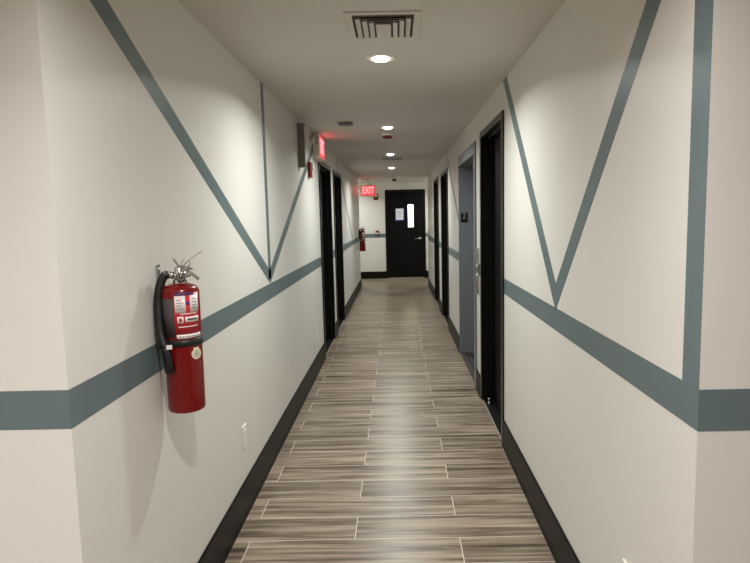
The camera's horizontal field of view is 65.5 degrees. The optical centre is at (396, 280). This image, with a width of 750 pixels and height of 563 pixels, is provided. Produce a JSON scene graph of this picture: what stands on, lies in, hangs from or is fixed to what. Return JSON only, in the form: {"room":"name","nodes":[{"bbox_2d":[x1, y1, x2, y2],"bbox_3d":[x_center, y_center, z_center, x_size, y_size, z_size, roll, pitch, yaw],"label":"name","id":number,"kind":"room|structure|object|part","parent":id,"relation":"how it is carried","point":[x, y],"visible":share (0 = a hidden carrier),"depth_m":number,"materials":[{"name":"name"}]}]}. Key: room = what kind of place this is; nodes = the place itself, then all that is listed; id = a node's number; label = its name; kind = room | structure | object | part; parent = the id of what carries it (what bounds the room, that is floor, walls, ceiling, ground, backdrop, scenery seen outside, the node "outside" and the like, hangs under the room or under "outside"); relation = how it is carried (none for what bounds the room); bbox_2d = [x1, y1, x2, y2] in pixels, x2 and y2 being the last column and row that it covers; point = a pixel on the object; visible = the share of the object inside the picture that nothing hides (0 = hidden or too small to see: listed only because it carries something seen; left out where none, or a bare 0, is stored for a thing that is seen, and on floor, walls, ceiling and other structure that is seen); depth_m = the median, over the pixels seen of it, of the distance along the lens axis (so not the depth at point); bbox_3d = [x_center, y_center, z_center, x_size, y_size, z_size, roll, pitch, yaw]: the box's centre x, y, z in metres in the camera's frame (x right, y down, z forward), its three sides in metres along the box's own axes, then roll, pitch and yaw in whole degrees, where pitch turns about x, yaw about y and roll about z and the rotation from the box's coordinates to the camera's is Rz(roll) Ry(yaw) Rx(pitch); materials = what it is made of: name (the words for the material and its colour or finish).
{"room":"building corridor","nodes":[
{"label":"building corridor","id":0,"kind":"room"},
{"bbox_2d":[0,0,360,562],"bbox_3d":[-1.893,-0.383,7.001,2.197,2.323,11.259,-1,6,0],"label":"wall","id":1,"kind":"structure","parent":0,"point":[133,140],"depth_m":1.77,"materials":[{"name":"paint"}]},
{"bbox_2d":[153,252,205,413],"bbox_3d":[-0.720,0.174,1.945,0.152,0.533,0.148,-1,6,0],"label":"fire extinguisher","id":2,"kind":"object","parent":1,"relation":"attached to","point":[176,305],"visible":1,"depth_m":1.91,"materials":[{"name":"red metal"}]},
{"bbox_3d":[-0.711,-0.053,1.935,0.063,0.043,0.020,-4,7,-21],"label":"squeeze lever","id":3,"kind":"part","parent":2,"relation":"part of","materials":[{"name":"metal"}]},
{"bbox_3d":[-0.698,-0.020,1.943,0.077,0.046,0.024,-4,7,-21],"label":"carry handle","id":4,"kind":"part","parent":2,"relation":"part of","materials":[{"name":"silver metal"}]},
{"bbox_2d":[242,423,246,448],"bbox_3d":[-0.776,0.800,2.984,0.009,0.115,0.070,-1,6,0],"label":"wall outlet","id":5,"kind":"object","parent":1,"relation":"attached to","point":[244,428],"visible":1,"depth_m":2.97,"materials":[{"name":"white plastic"}]},
{"bbox_2d":[197,279,361,562],"bbox_3d":[-1.864,0.684,7.117,2.213,0.176,11.282,-1,6,0],"label":"baseboard","id":6,"kind":"structure","parent":1,"relation":"attached to","point":[222,541],"depth_m":3.25,"materials":[{"name":"plastic"}]},
{"bbox_2d":[297,123,306,167],"bbox_3d":[-0.785,-1.118,4.832,0.060,0.360,0.070,-1,6,0],"label":"wall box","id":7,"kind":"object","parent":1,"relation":"attached to","point":[301,131],"visible":1,"depth_m":4.80,"materials":[{"name":"grey plastic"}]},
{"bbox_2d":[307,162,313,177],"bbox_3d":[-0.785,-1.015,5.362,0.052,0.140,0.116,-1,6,0],"label":"fire alarm strobe","id":8,"kind":"object","parent":1,"relation":"attached to","point":[310,166],"visible":1,"depth_m":5.31,"materials":[{"name":"red plastic"}]},
{"bbox_2d":[310,133,324,161],"bbox_3d":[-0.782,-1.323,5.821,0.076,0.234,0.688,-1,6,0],"label":"exit sign","id":9,"kind":"object","parent":1,"relation":"attached to","point":[317,141],"visible":1,"depth_m":5.66,"materials":[{"name":"plastic"}]},
{"bbox_2d":[318,162,335,355],"bbox_3d":[-0.858,-0.263,6.671,0.152,2.115,1.060,-1,6,0],"label":"door","id":10,"kind":"structure","parent":1,"relation":"in","point":[324,171],"depth_m":7.09,"materials":[{"name":"paint"}]},
{"bbox_3d":[-0.900,-0.243,6.673,0.044,2.048,0.954,-1,6,0],"label":"panel","id":11,"kind":"part","parent":10,"relation":"part of","materials":[{"name":"black paint"}]},
{"bbox_2d":[332,169,344,331],"bbox_3d":[-0.857,-0.409,8.018,0.152,2.115,1.030,-1,6,0],"label":"door","id":12,"kind":"structure","parent":1,"relation":"in","point":[337,195],"depth_m":8.44,"materials":[{"name":"paint"}]},
{"bbox_2d":[358,226,365,250],"bbox_3d":[-0.717,-0.873,12.217,0.152,0.533,0.148,-1,6,0],"label":"fire extinguisher","id":13,"kind":"object","parent":1,"relation":"attached to","point":[361,233],"visible":1,"depth_m":12.18,"materials":[{"name":"red metal"}]},
{"bbox_2d":[178,0,565,182],"bbox_3d":[-0.217,-1.556,6.274,5.800,0.100,19.410,-1,6,0],"label":"ceiling","id":14,"kind":"structure","parent":0,"point":[303,52],"depth_m":3.14,"materials":[{"name":"paint"}]},
{"bbox_2d":[336,120,354,125],"bbox_3d":[-0.440,-1.348,5.024,0.160,0.034,0.160,-1,6,0],"label":"smoke detector","id":15,"kind":"object","parent":14,"relation":"attached to","point":[343,122],"visible":1,"depth_m":4.98,"materials":[{"name":"plastic"}]},
{"bbox_2d":[360,179,375,196],"bbox_3d":[-0.614,-1.996,12.578,0.340,0.373,0.070,-1,6,0],"label":"exit sign","id":16,"kind":"object","parent":14,"relation":"hanging from","point":[366,190],"visible":1,"depth_m":12.56,"materials":[{"name":"plastic"}]},
{"bbox_2d":[365,54,395,62],"bbox_3d":[-0.081,-1.146,3.029,0.162,0.019,0.162,-1,6,0],"label":"recessed light","id":17,"kind":"object","parent":14,"relation":"in","point":[374,58],"visible":1,"depth_m":3.00,"materials":[{"name":"white plastic"}]},
{"bbox_2d":[343,10,421,40],"bbox_3d":[-0.056,-1.096,2.521,0.316,0.010,0.370,-1,6,0],"label":"ceiling vent","id":18,"kind":"object","parent":14,"relation":"in","point":[362,25],"visible":1,"depth_m":2.49,"materials":[{"name":"metal"}]},
{"bbox_3d":[-0.056,-1.099,2.573,0.064,0.003,0.187,-1,6,0],"label":"plate","id":19,"kind":"part","parent":18,"relation":"part of","materials":[{"name":"metal"}]},
{"bbox_2d":[381,133,392,138],"bbox_3d":[-0.090,-1.434,5.809,0.120,0.048,0.120,-1,6,0],"label":"fire alarm","id":20,"kind":"object","parent":14,"relation":"attached to","point":[384,135],"visible":1,"depth_m":5.77,"materials":[{"name":"red plastic"}]},
{"bbox_2d":[379,126,395,128],"bbox_3d":[-0.081,-1.399,5.356,0.162,0.019,0.162,-1,6,0],"label":"recessed light","id":21,"kind":"object","parent":14,"relation":"in","point":[381,127],"visible":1,"depth_m":5.33,"materials":[{"name":"white plastic"}]},
{"bbox_2d":[381,157,402,160],"bbox_3d":[-0.063,-1.726,8.322,0.316,0.010,0.370,-1,6,0],"label":"ceiling vent","id":22,"kind":"object","parent":14,"relation":"in","point":[401,158],"visible":1,"depth_m":8.32,"materials":[{"name":"metal"}]},
{"bbox_2d":[225,278,555,562],"bbox_3d":[-0.168,0.852,6.535,5.800,0.100,19.410,-1,6,0],"label":"floor","id":23,"kind":"structure","parent":0,"point":[393,453],"depth_m":3.52,"materials":[{"name":"brown wood"}]},
{"bbox_2d":[358,182,428,271],"bbox_3d":[-0.042,-1.206,14.233,3.380,2.323,0.141,-1,6,0],"label":"wall","id":24,"kind":"structure","parent":0,"point":[371,212],"depth_m":14.14,"materials":[{"name":"paint"}]},
{"bbox_2d":[361,270,428,278],"bbox_3d":[-0.020,-0.131,14.274,3.100,0.176,0.012,-1,6,0],"label":"baseboard","id":25,"kind":"structure","parent":24,"relation":"attached to","point":[379,274],"depth_m":14.27,"materials":[{"name":"plastic"}]},
{"bbox_2d":[385,189,425,278],"bbox_3d":[0.223,-1.123,14.222,0.975,2.150,0.180,-1,6,0],"label":"door","id":26,"kind":"structure","parent":24,"relation":"in","point":[406,239],"depth_m":14.19,"materials":[{"name":"paint"}]},
{"bbox_2d":[395,208,403,220],"bbox_3d":[0.076,-1.592,14.139,0.224,0.315,0.002,-1,6,0],"label":"notice","id":27,"kind":"object","parent":26,"relation":"attached to","point":[399,212],"visible":1,"depth_m":14.14,"materials":[{"name":"white paper"}]},
{"bbox_2d":[427,0,749,562],"bbox_3d":[1.644,-0.448,6.946,1.926,2.323,11.354,-1,6,0],"label":"wall","id":28,"kind":"structure","parent":0,"point":[627,122],"depth_m":1.70,"materials":[{"name":"paint"}]},
{"bbox_2d":[433,176,439,305],"bbox_3d":[0.748,-0.650,9.863,0.152,2.130,1.090,-1,6,0],"label":"door","id":29,"kind":"structure","parent":28,"relation":"in","point":[435,181],"depth_m":10.32,"materials":[{"name":"paint"}]},
{"bbox_2d":[441,168,448,327],"bbox_3d":[0.748,-0.458,8.168,0.152,2.115,1.100,-1,6,0],"label":"door","id":30,"kind":"structure","parent":28,"relation":"in","point":[444,175],"depth_m":8.63,"materials":[{"name":"paint"}]},
{"bbox_2d":[458,141,476,386],"bbox_3d":[0.808,-0.181,5.613,0.272,2.115,1.320,-1,6,0],"label":"door","id":31,"kind":"structure","parent":28,"relation":"in","point":[466,160],"depth_m":6.22,"materials":[{"name":"paint"}]},
{"bbox_2d":[461,213,467,221],"bbox_3d":[0.722,-0.668,6.201,0.072,0.102,0.006,-1,6,0],"label":"number sign","id":32,"kind":"object","parent":31,"relation":"attached to","point":[464,216],"visible":1,"depth_m":6.20,"materials":[{"name":"black plastic"}]},
{"bbox_3d":[0.833,0.860,5.767,0.263,0.009,1.200,-1,6,0],"label":"sill","id":33,"kind":"part","parent":31,"relation":"part of","materials":[{"name":"metal"}]},
{"bbox_2d":[476,248,478,293],"bbox_3d":[0.675,-0.078,4.850,0.018,0.380,0.100,-1,6,0],"label":"panel","id":34,"kind":"object","parent":28,"relation":"attached to","point":[477,249],"visible":1,"depth_m":4.83,"materials":[{"name":"metal"}]},
{"bbox_2d":[480,110,503,442],"bbox_3d":[0.747,-0.037,4.180,0.152,2.140,0.990,-1,6,0],"label":"door","id":35,"kind":"structure","parent":28,"relation":"in","point":[492,135],"depth_m":4.54,"materials":[{"name":"paint"}]},
{"bbox_3d":[0.791,-0.018,4.182,0.044,2.073,0.884,-1,6,0],"label":"panel","id":36,"kind":"part","parent":35,"relation":"part of","materials":[{"name":"black paint"}]},
{"bbox_2d":[428,277,579,562],"bbox_3d":[1.658,0.619,7.062,1.942,0.176,11.376,-1,6,0],"label":"baseboard","id":37,"kind":"structure","parent":28,"relation":"attached to","point":[558,543],"depth_m":2.93,"materials":[{"name":"plastic"}]}
]}

